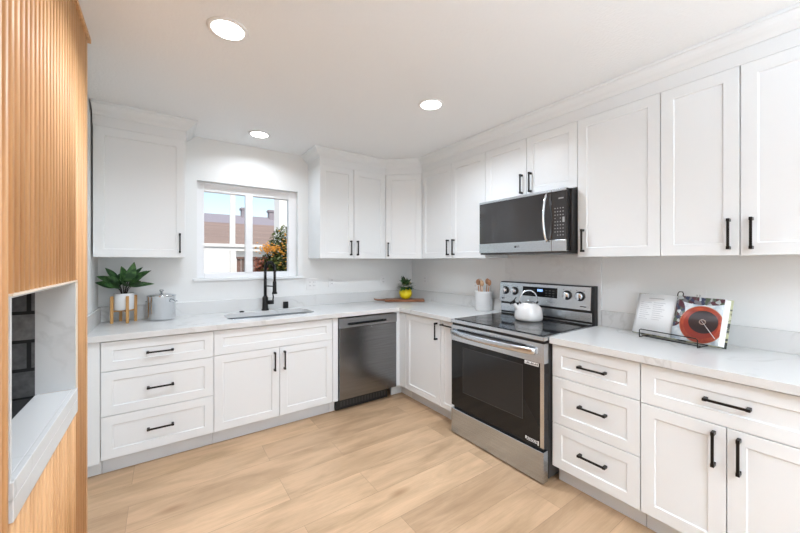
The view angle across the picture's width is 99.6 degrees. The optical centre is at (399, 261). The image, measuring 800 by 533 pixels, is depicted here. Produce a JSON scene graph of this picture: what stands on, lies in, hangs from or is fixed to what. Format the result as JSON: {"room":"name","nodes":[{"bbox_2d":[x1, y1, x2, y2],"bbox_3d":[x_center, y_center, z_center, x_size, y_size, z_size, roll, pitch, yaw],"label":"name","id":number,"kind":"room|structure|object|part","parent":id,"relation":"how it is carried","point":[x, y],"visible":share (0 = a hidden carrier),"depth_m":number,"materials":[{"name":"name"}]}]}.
{"room":"kitchen","nodes":[
{"label":"kitchen","id":0,"kind":"room"},
{"bbox_2d":[38,96,97,394],"bbox_3d":[-0.099,0.200,-0.696,0.125,2.615,8.000,0,0,-35],"label":"wall","id":1,"kind":"structure","parent":0,"point":[92,262],"depth_m":2.35,"materials":[{"name":"white paint"}]},
{"bbox_2d":[98,136,411,439],"bbox_3d":[-1.434,0.200,3.337,4.020,2.615,0.140,0,0,-35],"label":"wall","id":2,"kind":"structure","parent":0,"point":[206,160],"depth_m":3.21,"materials":[{"name":"white paint"}]},
{"bbox_2d":[93,125,184,257],"bbox_3d":[-2.004,-0.524,2.633,0.547,0.986,0.359,0,0,-35],"label":"upper cabinet","id":3,"kind":"object","parent":2,"relation":"attached to","point":[139,178],"visible":1,"depth_m":2.51,"materials":[{"name":"white paint"}]},
{"bbox_2d":[90,98,197,142],"bbox_3d":[-1.958,-1.031,2.638,0.629,0.150,0.402,0,0,-35],"label":"trim","id":4,"kind":"structure","parent":3,"relation":"attached to","point":[105,114],"depth_m":2.49,"materials":[{"name":"white paint"}]},
{"bbox_3d":[-1.718,-0.143,2.636,0.013,0.153,0.036,0,0,-35],"label":"handle","id":5,"kind":"part","parent":3,"relation":"part of","materials":[{"name":"black metal"}]},
{"bbox_2d":[193,181,302,280],"bbox_3d":[-1.452,-0.275,3.302,0.984,0.899,0.147,0,0,-35],"label":"window","id":6,"kind":"structure","parent":2,"relation":"in","point":[240,229],"depth_m":3.28,"materials":[{"name":"white plastic"}]},
{"bbox_3d":[-1.658,-0.270,3.201,0.353,0.751,0.004,0,0,-35],"label":"pane","id":7,"kind":"part","parent":6,"relation":"part of","materials":[{"name":"clear glass"}]},
{"bbox_3d":[-1.435,0.163,3.278,0.984,0.024,0.087,0,0,-35],"label":"sill","id":8,"kind":"part","parent":6,"relation":"part of","materials":[{"name":"white paint"}]},
{"bbox_3d":[-1.484,-0.270,3.312,0.066,0.745,0.045,0,0,-35],"label":"meeting rail","id":9,"kind":"part","parent":6,"relation":"part of","materials":[{"name":"white plastic"}]},
{"bbox_3d":[-1.319,-0.270,3.439,0.356,0.751,0.004,0,0,-35],"label":"pane","id":10,"kind":"part","parent":6,"relation":"part of","materials":[{"name":"clear glass"}]},
{"bbox_2d":[307,278,316,289],"bbox_3d":[-0.935,0.238,3.595,0.118,0.116,0.008,0,0,-35],"label":"wall outlet","id":11,"kind":"object","parent":2,"relation":"attached to","point":[311,282],"visible":1,"depth_m":3.59,"materials":[{"name":"white plastic"}]},
{"bbox_2d":[328,276,334,286],"bbox_3d":[-0.753,0.223,3.723,0.073,0.116,0.008,0,0,-35],"label":"wall outlet","id":12,"kind":"object","parent":2,"relation":"attached to","point":[331,279],"visible":1,"depth_m":3.72,"materials":[{"name":"white plastic"}]},
{"bbox_2d":[308,164,384,258],"bbox_3d":[-0.556,-0.524,3.646,0.760,0.986,0.359,0,0,-35],"label":"upper cabinet","id":13,"kind":"object","parent":2,"relation":"attached to","point":[346,207],"visible":1,"depth_m":3.50,"materials":[{"name":"white paint"}]},
{"bbox_3d":[-0.639,-0.493,3.425,0.368,0.924,0.020,0,0,-35],"label":"door","id":14,"kind":"part","parent":13,"relation":"part of","materials":[{"name":"white paint"}]},
{"bbox_3d":[-0.326,-0.493,3.643,0.386,0.924,0.020,0,0,-35],"label":"door","id":15,"kind":"part","parent":13,"relation":"part of","materials":[{"name":"white paint"}]},
{"bbox_2d":[301,2,799,175],"bbox_3d":[0.450,-1.031,2.403,1.144,0.150,3.548,0,0,-35],"label":"trim","id":16,"kind":"structure","parent":13,"relation":"attached to","point":[779,31],"depth_m":2.06,"materials":[{"name":"white paint"}]},
{"bbox_2d":[381,275,385,284],"bbox_3d":[-0.204,0.228,4.107,0.073,0.116,0.008,0,0,-35],"label":"wall outlet","id":17,"kind":"object","parent":2,"relation":"attached to","point":[383,277],"visible":1,"depth_m":4.10,"materials":[{"name":"white plastic"}]},
{"bbox_2d":[385,174,421,258],"bbox_3d":[0.077,-0.524,3.936,0.615,0.986,0.610,0,0,-35],"label":"upper cabinet","id":18,"kind":"object","parent":2,"relation":"attached to","point":[403,193],"visible":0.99,"depth_m":3.71,"materials":[{"name":"white paint"}]},
{"bbox_2d":[87,388,656,532],"bbox_3d":[2.078,1.448,0.828,6.900,0.120,8.000,0,0,-35],"label":"floor","id":19,"kind":"structure","parent":0,"point":[394,463],"depth_m":2.06,"materials":[{"name":"brown wood"}]},
{"bbox_2d":[0,0,90,532],"bbox_3d":[-1.119,0.141,0.440,0.736,2.494,2.529,0,0,-35],"label":"fireplace","id":20,"kind":"object","parent":19,"relation":"on","point":[43,43],"visible":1,"depth_m":1.14,"materials":[{"name":"brown wood"}]},
{"bbox_3d":[-1.220,0.593,1.106,0.126,0.100,0.761,0,0,-35],"label":"hearth sill","id":21,"kind":"part","parent":20,"relation":"part of","materials":[{"name":"white stone"}]},
{"bbox_3d":[-1.178,0.314,1.137,0.020,0.468,0.764,0,0,-35],"label":"edge trim","id":22,"kind":"part","parent":20,"relation":"part of","materials":[{"name":"beige stone"}]},
{"bbox_2d":[87,331,213,477],"bbox_3d":[-1.851,0.949,2.549,0.720,0.876,0.672,0,0,-35],"label":"base cabinet","id":23,"kind":"object","parent":19,"relation":"on","point":[157,398],"depth_m":2.29,"materials":[{"name":"white wood"}]},
{"bbox_3d":[-1.968,0.949,2.161,0.083,0.876,0.096,0,0,-35],"label":"cabinet filler","id":24,"kind":"part","parent":23,"relation":"part of","materials":[{"name":"white wood"}]},
{"bbox_3d":[-1.649,1.134,2.336,0.632,0.274,0.020,0,0,-35],"label":"drawer","id":25,"kind":"part","parent":23,"relation":"part of","materials":[{"name":"white paint"}]},
{"bbox_3d":[-1.649,0.851,2.336,0.632,0.283,0.020,0,0,-35],"label":"drawer","id":26,"kind":"part","parent":23,"relation":"part of","materials":[{"name":"white paint"}]},
{"bbox_3d":[-1.649,0.612,2.336,0.632,0.188,0.020,0,0,-35],"label":"drawer","id":27,"kind":"part","parent":23,"relation":"part of","materials":[{"name":"white paint"}]},
{"bbox_3d":[-1.638,0.611,2.309,0.153,0.013,0.036,0,0,-35],"label":"handle","id":28,"kind":"part","parent":23,"relation":"part of","materials":[{"name":"black metal"}]},
{"bbox_3d":[-1.636,1.129,2.311,0.153,0.013,0.036,0,0,-35],"label":"handle","id":29,"kind":"part","parent":23,"relation":"part of","materials":[{"name":"black metal"}]},
{"bbox_3d":[-1.636,0.850,2.311,0.153,0.013,0.036,0,0,-35],"label":"handle","id":30,"kind":"part","parent":23,"relation":"part of","materials":[{"name":"black metal"}]},
{"bbox_2d":[87,289,500,343],"bbox_3d":[-0.673,0.432,2.890,3.041,0.153,1.462,0,0,-35],"label":"countertop","id":31,"kind":"structure","parent":23,"relation":"on","point":[201,316],"depth_m":3.05,"materials":[{"name":"white stone"}]},
{"bbox_2d":[110,295,136,323],"bbox_3d":[-2.126,0.365,2.603,0.128,0.205,0.128,0,0,-10],"label":"plant stand","id":32,"kind":"object","parent":31,"relation":"on","point":[112,310],"visible":0.83,"depth_m":2.55,"materials":[{"name":"brown wood"}]},
{"bbox_3d":[-2.169,0.365,2.543,0.018,0.205,0.018,0,0,-35],"label":"leg","id":33,"kind":"part","parent":32,"relation":"part of","materials":[{"name":"brown wood"}]},
{"bbox_2d":[95,262,152,310],"bbox_3d":[-2.100,0.186,2.594,0.294,0.367,0.328,0,0,29],"label":"potted plant","id":34,"kind":"object","parent":32,"relation":"on","point":[131,275],"visible":1,"depth_m":2.55,"materials":[{"name":"green plant"}]},
{"bbox_3d":[-2.126,0.306,2.603,0.126,0.126,0.126,0,0,-35],"label":"pot","id":35,"kind":"part","parent":34,"relation":"part of","materials":[{"name":"white ceramic"}]},
{"bbox_3d":[-2.066,0.365,2.561,0.018,0.205,0.018,0,0,-35],"label":"leg","id":36,"kind":"part","parent":32,"relation":"part of","materials":[{"name":"brown wood"}]},
{"bbox_3d":[-2.084,0.365,2.664,0.018,0.205,0.018,0,0,-35],"label":"leg","id":37,"kind":"part","parent":32,"relation":"part of","materials":[{"name":"brown wood"}]},
{"bbox_2d":[145,289,177,320],"bbox_3d":[-1.933,0.347,2.738,0.202,0.242,0.201,0,0,45],"label":"stock pot","id":38,"kind":"object","parent":31,"relation":"on","point":[161,306],"visible":1,"depth_m":2.66,"materials":[{"name":"silver metal"}]},
{"bbox_3d":[-1.933,0.267,2.738,0.199,0.022,0.199,0,0,-35],"label":"lid","id":39,"kind":"part","parent":38,"relation":"part of","materials":[{"name":"silver metal"}]},
{"bbox_2d":[229,312,304,319],"bbox_3d":[-1.169,0.611,3.053,0.770,0.203,0.410,0,0,-35],"label":"sink","id":40,"kind":"object","parent":31,"relation":"in","point":[296,312],"visible":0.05,"depth_m":3.21,"materials":[{"name":"silver metal"}]},
{"bbox_2d":[262,261,276,310],"bbox_3d":[-1.239,0.231,3.208,0.114,0.474,0.192,0,0,-35],"label":"faucet","id":41,"kind":"object","parent":31,"relation":"on","point":[265,301],"visible":1,"depth_m":3.22,"materials":[{"name":"black metal"}]},
{"bbox_3d":[-1.246,0.249,3.215,0.142,0.162,0.028,0,0,33],"label":"post","id":42,"kind":"part","parent":41,"relation":"part of","materials":[{"name":"black metal"}]},
{"bbox_3d":[-1.248,0.358,3.264,0.059,0.111,0.040,0,0,-19],"label":"lever","id":43,"kind":"part","parent":41,"relation":"part of","materials":[{"name":"black metal"}]},
{"bbox_2d":[283,301,287,307],"bbox_3d":[-1.149,0.435,3.396,0.045,0.066,0.032,0,0,-35],"label":"soap caddy","id":44,"kind":"object","parent":31,"relation":"on","point":[285,303],"visible":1,"depth_m":3.38,"materials":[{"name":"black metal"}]},
{"bbox_2d":[374,298,424,301],"bbox_3d":[-0.012,0.449,3.970,0.593,0.033,0.170,0,0,0],"label":"cutting board","id":45,"kind":"object","parent":31,"relation":"on","point":[385,299],"visible":0.99,"depth_m":3.93,"materials":[{"name":"brown wood"}]},
{"bbox_2d":[397,276,414,298],"bbox_3d":[0.078,0.304,3.981,0.244,0.275,0.253,0,0,-35],"label":"potted plant","id":46,"kind":"object","parent":45,"relation":"on","point":[404,292],"visible":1,"depth_m":3.93,"materials":[{"name":"yellow ceramic"}]},
{"bbox_3d":[0.066,0.371,3.981,0.154,0.141,0.154,0,0,-35],"label":"pot","id":47,"kind":"part","parent":46,"relation":"part of","materials":[{"name":"yellow ceramic"}]},
{"bbox_2d":[475,290,491,310],"bbox_3d":[0.805,0.376,3.250,0.166,0.184,0.166,0,0,-35],"label":"utensil crock","id":48,"kind":"object","parent":31,"relation":"on","point":[483,300],"visible":0.98,"depth_m":3.18,"materials":[{"name":"white ceramic"}]},
{"bbox_2d":[212,318,337,442],"bbox_3d":[-1.146,0.949,3.042,0.996,0.876,0.672,0,0,-35],"label":"base cabinet","id":49,"kind":"object","parent":19,"relation":"on","point":[266,376],"depth_m":2.76,"materials":[{"name":"white wood"}]},
{"bbox_3d":[-1.193,0.988,2.655,0.474,0.566,0.020,0,0,-35],"label":"door","id":50,"kind":"part","parent":49,"relation":"part of","materials":[{"name":"white paint"}]},
{"bbox_3d":[-1.001,0.609,2.789,0.942,0.183,0.020,0,0,-35],"label":"drawer","id":51,"kind":"part","parent":49,"relation":"part of","materials":[{"name":"white paint"}]},
{"bbox_3d":[-0.805,0.988,2.926,0.464,0.566,0.020,0,0,-35],"label":"door","id":52,"kind":"part","parent":49,"relation":"part of","materials":[{"name":"white paint"}]},
{"bbox_3d":[-0.755,0.949,3.307,0.050,0.876,0.588,0,0,-35],"label":"cabinet filler","id":53,"kind":"part","parent":49,"relation":"part of","materials":[{"name":"white wood"}]},
{"bbox_2d":[335,312,396,410],"bbox_3d":[-0.472,0.947,3.500,0.628,0.872,0.636,0,0,-35],"label":"dishwasher","id":54,"kind":"object","parent":19,"relation":"on","point":[366,343],"visible":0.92,"depth_m":3.23,"materials":[{"name":"grey metal"}]},
{"bbox_2d":[390,311,411,397],"bbox_3d":[0.018,0.949,3.485,0.150,0.876,0.203,0,0,-35],"label":"cabinet filler","id":55,"kind":"object","parent":19,"relation":"on","point":[400,387],"visible":0.72,"depth_m":3.45,"materials":[{"name":"white paint"}]},
{"bbox_2d":[406,313,446,416],"bbox_3d":[0.453,0.949,3.349,0.672,0.876,0.513,0,0,-35],"label":"base cabinet","id":56,"kind":"object","parent":19,"relation":"on","point":[423,334],"visible":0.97,"depth_m":3.17,"materials":[{"name":"white wood"}]},
{"bbox_2d":[439,320,453,418],"bbox_3d":[0.659,0.949,3.053,0.672,0.876,0.203,0,0,-35],"label":"base cabinet","id":57,"kind":"object","parent":19,"relation":"on","point":[446,341],"visible":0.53,"depth_m":2.91,"materials":[{"name":"white wood"}]},
{"bbox_2d":[450,281,597,483],"bbox_3d":[0.905,0.784,2.593,0.750,1.207,0.825,0,0,-35],"label":"electric range","id":58,"kind":"object","parent":19,"relation":"on","point":[502,375],"visible":0.86,"depth_m":2.41,"materials":[{"name":"grey metal"}]},
{"bbox_3d":[0.612,0.566,2.416,0.067,0.044,0.764,0,0,-35],"label":"oven handle","id":59,"kind":"part","parent":58,"relation":"part of","materials":[{"name":"silver metal"}]},
{"bbox_3d":[0.672,1.279,2.430,0.054,0.194,0.813,0,0,-35],"label":"storage drawer","id":60,"kind":"part","parent":58,"relation":"part of","materials":[{"name":"silver metal"}]},
{"bbox_3d":[0.673,0.835,2.431,0.050,0.648,0.817,0,0,-35],"label":"oven door","id":61,"kind":"part","parent":58,"relation":"part of","materials":[{"name":"black glass"}]},
{"bbox_3d":[0.936,0.258,3.038,0.038,0.072,0.072,0,0,-35],"label":"knob","id":62,"kind":"part","parent":58,"relation":"part of","materials":[{"name":"silver metal"}]},
{"bbox_3d":[0.991,0.258,2.959,0.038,0.072,0.072,0,0,-35],"label":"knob","id":63,"kind":"part","parent":58,"relation":"part of","materials":[{"name":"silver metal"}]},
{"bbox_2d":[455,312,590,335],"bbox_3d":[0.915,0.464,2.600,0.605,0.004,0.781,0,0,-35],"label":"cooktop","id":64,"kind":"object","parent":58,"relation":"in","point":[549,326],"depth_m":2.51,"materials":[{"name":"black glass"}]},
{"bbox_3d":[0.922,0.480,2.605,0.667,0.027,0.825,0,0,-35],"label":"cooktop frame","id":65,"kind":"part","parent":58,"relation":"part of","materials":[{"name":"silver metal"}]},
{"bbox_2d":[510,290,542,321],"bbox_3d":[1.017,0.342,2.673,0.214,0.239,0.214,0,0,45],"label":"kettle","id":66,"kind":"object","parent":58,"relation":"on","point":[527,311],"visible":1,"depth_m":2.60,"materials":[{"name":"white metal"}]},
{"bbox_3d":[1.017,0.310,2.673,0.104,0.036,0.104,0,0,-35],"label":"lid","id":67,"kind":"part","parent":66,"relation":"part of","materials":[{"name":"silver metal"}]},
{"bbox_3d":[1.017,0.280,2.673,0.152,0.116,0.011,0,0,0],"label":"handle","id":68,"kind":"part","parent":66,"relation":"part of","materials":[{"name":"silver metal"}]},
{"bbox_3d":[1.153,0.273,2.774,0.029,0.170,0.805,0,0,-35],"label":"control panel","id":69,"kind":"part","parent":58,"relation":"part of","materials":[{"name":"silver metal"}]},
{"bbox_3d":[1.261,0.258,2.572,0.038,0.072,0.072,0,0,-35],"label":"knob","id":70,"kind":"part","parent":58,"relation":"part of","materials":[{"name":"silver metal"}]},
{"bbox_3d":[1.317,0.258,2.492,0.038,0.072,0.072,0,0,-35],"label":"knob","id":71,"kind":"part","parent":58,"relation":"part of","materials":[{"name":"silver metal"}]},
{"bbox_2d":[552,344,646,525],"bbox_3d":[1.334,0.949,2.089,0.672,0.876,0.475,0,0,-35],"label":"base cabinet","id":72,"kind":"object","parent":19,"relation":"on","point":[596,398],"visible":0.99,"depth_m":1.89,"materials":[{"name":"white wood"}]},
{"bbox_3d":[1.077,1.125,1.900,0.036,0.013,0.153,0,0,-35],"label":"handle","id":73,"kind":"part","parent":72,"relation":"part of","materials":[{"name":"black metal"}]},
{"bbox_3d":[1.077,0.845,1.900,0.036,0.013,0.153,0,0,-35],"label":"handle","id":74,"kind":"part","parent":72,"relation":"part of","materials":[{"name":"black metal"}]},
{"bbox_3d":[1.076,0.613,1.902,0.036,0.013,0.153,0,0,-35],"label":"handle","id":75,"kind":"part","parent":72,"relation":"part of","materials":[{"name":"black metal"}]},
{"bbox_3d":[1.095,1.136,1.923,0.020,0.269,0.473,0,0,-35],"label":"drawer","id":76,"kind":"part","parent":72,"relation":"part of","materials":[{"name":"white paint"}]},
{"bbox_3d":[1.095,0.856,1.923,0.020,0.284,0.473,0,0,-35],"label":"drawer","id":77,"kind":"part","parent":72,"relation":"part of","materials":[{"name":"white paint"}]},
{"bbox_3d":[1.095,0.614,1.923,0.020,0.192,0.473,0,0,-35],"label":"drawer","id":78,"kind":"part","parent":72,"relation":"part of","materials":[{"name":"white paint"}]},
{"bbox_2d":[641,363,799,532],"bbox_3d":[1.655,0.949,1.630,0.672,0.876,0.641,0,0,-35],"label":"base cabinet","id":79,"kind":"object","parent":19,"relation":"on","point":[718,456],"visible":0.99,"depth_m":1.48,"materials":[{"name":"white wood"}]},
{"bbox_2d":[549,310,799,395],"bbox_3d":[1.526,0.432,1.822,0.662,0.153,1.143,0,0,-35],"label":"countertop","id":80,"kind":"structure","parent":79,"relation":"on","point":[769,359],"depth_m":1.74,"materials":[{"name":"white stone"}]},
{"bbox_2d":[639,291,706,347],"bbox_3d":[1.624,0.323,1.987,0.197,0.287,0.303,0,0,-23],"label":"book stand","id":81,"kind":"object","parent":80,"relation":"on","point":[679,291],"visible":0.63,"depth_m":1.95,"materials":[{"name":"black metal"}]},
{"bbox_2d":[632,293,733,348],"bbox_3d":[1.618,0.328,1.980,0.115,0.257,0.475,0,0,-23],"label":"cookbook","id":82,"kind":"object","parent":81,"relation":"on","point":[707,320],"visible":0.99,"depth_m":1.92,"materials":[{"name":"white paper"}]},
{"bbox_3d":[1.325,0.995,1.595,0.020,0.552,0.318,0,0,-35],"label":"door","id":83,"kind":"part","parent":79,"relation":"part of","materials":[{"name":"white paint"}]},
{"bbox_3d":[1.371,0.821,1.480,0.036,0.153,0.013,0,0,-35],"label":"handle","id":84,"kind":"part","parent":79,"relation":"part of","materials":[{"name":"black metal"}]},
{"bbox_3d":[1.417,0.616,1.463,0.020,0.197,0.639,0,0,-35],"label":"drawer","id":85,"kind":"part","parent":79,"relation":"part of","materials":[{"name":"white paint"}]},
{"bbox_3d":[1.395,0.611,1.446,0.036,0.013,0.153,0,0,-35],"label":"handle","id":86,"kind":"part","parent":79,"relation":"part of","materials":[{"name":"black metal"}]},
{"bbox_3d":[1.417,0.821,1.414,0.036,0.153,0.013,0,0,-35],"label":"handle","id":87,"kind":"part","parent":79,"relation":"part of","materials":[{"name":"black metal"}]},
{"bbox_3d":[1.509,0.995,1.331,0.020,0.552,0.318,0,0,-35],"label":"door","id":88,"kind":"part","parent":79,"relation":"part of","materials":[{"name":"white paint"}]},
{"bbox_2d":[78,0,799,158],"bbox_3d":[2.073,-1.167,0.836,6.900,0.120,8.260,0,0,-35],"label":"ceiling","id":89,"kind":"structure","parent":0,"point":[353,76],"depth_m":1.82,"materials":[{"name":"white paint"}]},
{"bbox_2d":[206,16,248,41],"bbox_3d":[-0.821,-1.104,1.613,0.180,0.006,0.180,0,0,-35],"label":"recessed light","id":90,"kind":"object","parent":89,"relation":"in","point":[225,28],"visible":1,"depth_m":1.60,"materials":[{"name":"white plastic"}]},
{"bbox_2d":[248,130,269,137],"bbox_3d":[-1.224,-1.104,2.941,0.180,0.006,0.180,0,0,-35],"label":"recessed light","id":91,"kind":"object","parent":89,"relation":"in","point":[254,133],"visible":1,"depth_m":2.94,"materials":[{"name":"white plastic"}]},
{"bbox_2d":[418,98,443,110],"bbox_3d":[0.219,-1.104,2.382,0.180,0.006,0.180,0,0,-35],"label":"recessed light","id":92,"kind":"object","parent":89,"relation":"in","point":[431,104],"visible":1,"depth_m":2.37,"materials":[{"name":"white plastic"}]},
{"bbox_2d":[412,255,799,331],"bbox_3d":[1.436,0.200,2.636,0.120,2.615,4.300,0,0,-35],"label":"wall","id":93,"kind":"structure","parent":0,"point":[764,290],"depth_m":2.08,"materials":[{"name":"white paint"}]},
{"bbox_2d":[422,152,507,258],"bbox_3d":[0.610,-0.524,3.397,0.359,0.986,0.882,0,0,-35],"label":"upper cabinet","id":94,"kind":"object","parent":93,"relation":"attached to","point":[452,194],"visible":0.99,"depth_m":3.27,"materials":[{"name":"white paint"}]},
{"bbox_3d":[0.378,-0.493,3.495,0.020,0.924,0.451,0,0,-35],"label":"door","id":95,"kind":"part","parent":94,"relation":"part of","materials":[{"name":"white paint"}]},
{"bbox_3d":[0.510,-0.138,3.259,0.036,0.153,0.013,0,0,-35],"label":"handle","id":96,"kind":"part","parent":94,"relation":"part of","materials":[{"name":"black metal"}]},
{"bbox_3d":[0.631,-0.493,3.133,0.020,0.924,0.425,0,0,-35],"label":"door","id":97,"kind":"part","parent":94,"relation":"part of","materials":[{"name":"white paint"}]},
{"bbox_2d":[473,278,478,289],"bbox_3d":[0.777,0.231,3.466,0.008,0.116,0.073,0,0,-35],"label":"wall outlet","id":98,"kind":"object","parent":93,"relation":"attached to","point":[475,286],"visible":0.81,"depth_m":3.47,"materials":[{"name":"white plastic"}]},
{"bbox_2d":[486,121,577,201],"bbox_3d":[1.093,-0.762,2.706,0.359,0.511,0.800,0,0,-35],"label":"upper cabinet","id":99,"kind":"object","parent":93,"relation":"attached to","point":[548,160],"visible":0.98,"depth_m":2.56,"materials":[{"name":"white paint"}]},
{"bbox_3d":[0.871,-0.731,2.790,0.020,0.449,0.405,0,0,-35],"label":"door","id":100,"kind":"part","parent":99,"relation":"part of","materials":[{"name":"white paint"}]},
{"bbox_3d":[0.944,-0.604,2.638,0.036,0.153,0.013,0,0,-35],"label":"handle","id":101,"kind":"part","parent":99,"relation":"part of","materials":[{"name":"black metal"}]},
{"bbox_2d":[479,187,577,254],"bbox_3d":[1.040,-0.277,2.662,0.474,0.447,0.779,0,0,-35],"label":"microwave","id":102,"kind":"object","parent":99,"relation":"attached to","point":[543,222],"visible":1,"depth_m":2.46,"materials":[{"name":"black glass"}]},
{"bbox_3d":[0.878,-0.282,2.625,0.036,0.424,0.654,0,0,-35],"label":"door","id":103,"kind":"part","parent":102,"relation":"part of","materials":[{"name":"black glass"}]},
{"bbox_3d":[1.015,-0.305,2.355,0.080,0.342,0.016,0,0,-35],"label":"handle","id":104,"kind":"part","parent":102,"relation":"part of","materials":[{"name":"silver metal"}]},
{"bbox_3d":[1.097,-0.282,2.313,0.036,0.424,0.104,0,0,-35],"label":"control panel","id":105,"kind":"part","parent":102,"relation":"part of","materials":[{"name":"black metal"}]},
{"bbox_3d":[1.072,-0.284,2.682,0.400,0.420,0.775,0,0,-35],"label":"casing","id":106,"kind":"part","parent":102,"relation":"part of","materials":[{"name":"black plastic"}]},
{"bbox_3d":[0.988,-0.604,2.574,0.036,0.153,0.013,0,0,-35],"label":"handle","id":107,"kind":"part","parent":99,"relation":"part of","materials":[{"name":"black metal"}]},
{"bbox_3d":[1.101,-0.731,2.462,0.020,0.449,0.389,0,0,-35],"label":"door","id":108,"kind":"part","parent":99,"relation":"part of","materials":[{"name":"white paint"}]},
{"bbox_2d":[505,254,601,325],"bbox_3d":[1.229,0.364,2.811,0.014,0.847,0.843,0,0,-35],"label":"backsplash panel","id":109,"kind":"object","parent":93,"relation":"attached to","point":[570,269],"visible":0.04,"depth_m":2.73,"materials":[{"name":"stone"}]},
{"bbox_2d":[578,93,660,256],"bbox_3d":[1.457,-0.524,2.186,0.359,0.986,0.465,0,0,-35],"label":"upper cabinet","id":110,"kind":"object","parent":93,"relation":"attached to","point":[619,148],"visible":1,"depth_m":2.08,"materials":[{"name":"white paint"}]},
{"bbox_3d":[1.214,-0.139,2.251,0.036,0.153,0.013,0,0,-35],"label":"handle","id":111,"kind":"part","parent":110,"relation":"part of","materials":[{"name":"black metal"}]},
{"bbox_2d":[691,289,706,297],"bbox_3d":[1.787,0.223,2.021,0.008,0.116,0.073,0,0,-35],"label":"wall outlet","id":112,"kind":"object","parent":93,"relation":"attached to","point":[702,293],"visible":0.44,"depth_m":2.02,"materials":[{"name":"white plastic"}]},
{"bbox_2d":[661,45,799,255],"bbox_3d":[1.776,-0.524,1.730,0.359,0.986,0.644,0,0,-35],"label":"upper cabinet","id":113,"kind":"object","parent":93,"relation":"attached to","point":[730,139],"visible":1,"depth_m":1.67,"materials":[{"name":"white paint"}]},
{"bbox_3d":[1.574,-0.493,1.786,0.020,0.924,0.319,0,0,-35],"label":"door","id":114,"kind":"part","parent":113,"relation":"part of","materials":[{"name":"white paint"}]},
{"bbox_3d":[1.622,-0.136,1.669,0.036,0.153,0.013,0,0,-35],"label":"handle","id":115,"kind":"part","parent":113,"relation":"part of","materials":[{"name":"black metal"}]},
{"bbox_3d":[1.667,-0.135,1.604,0.036,0.153,0.013,0,0,-35],"label":"handle","id":116,"kind":"part","parent":113,"relation":"part of","materials":[{"name":"black metal"}]},
{"bbox_3d":[1.759,-0.493,1.521,0.020,0.924,0.319,0,0,-35],"label":"door","id":117,"kind":"part","parent":113,"relation":"part of","materials":[{"name":"white paint"}]}
]}

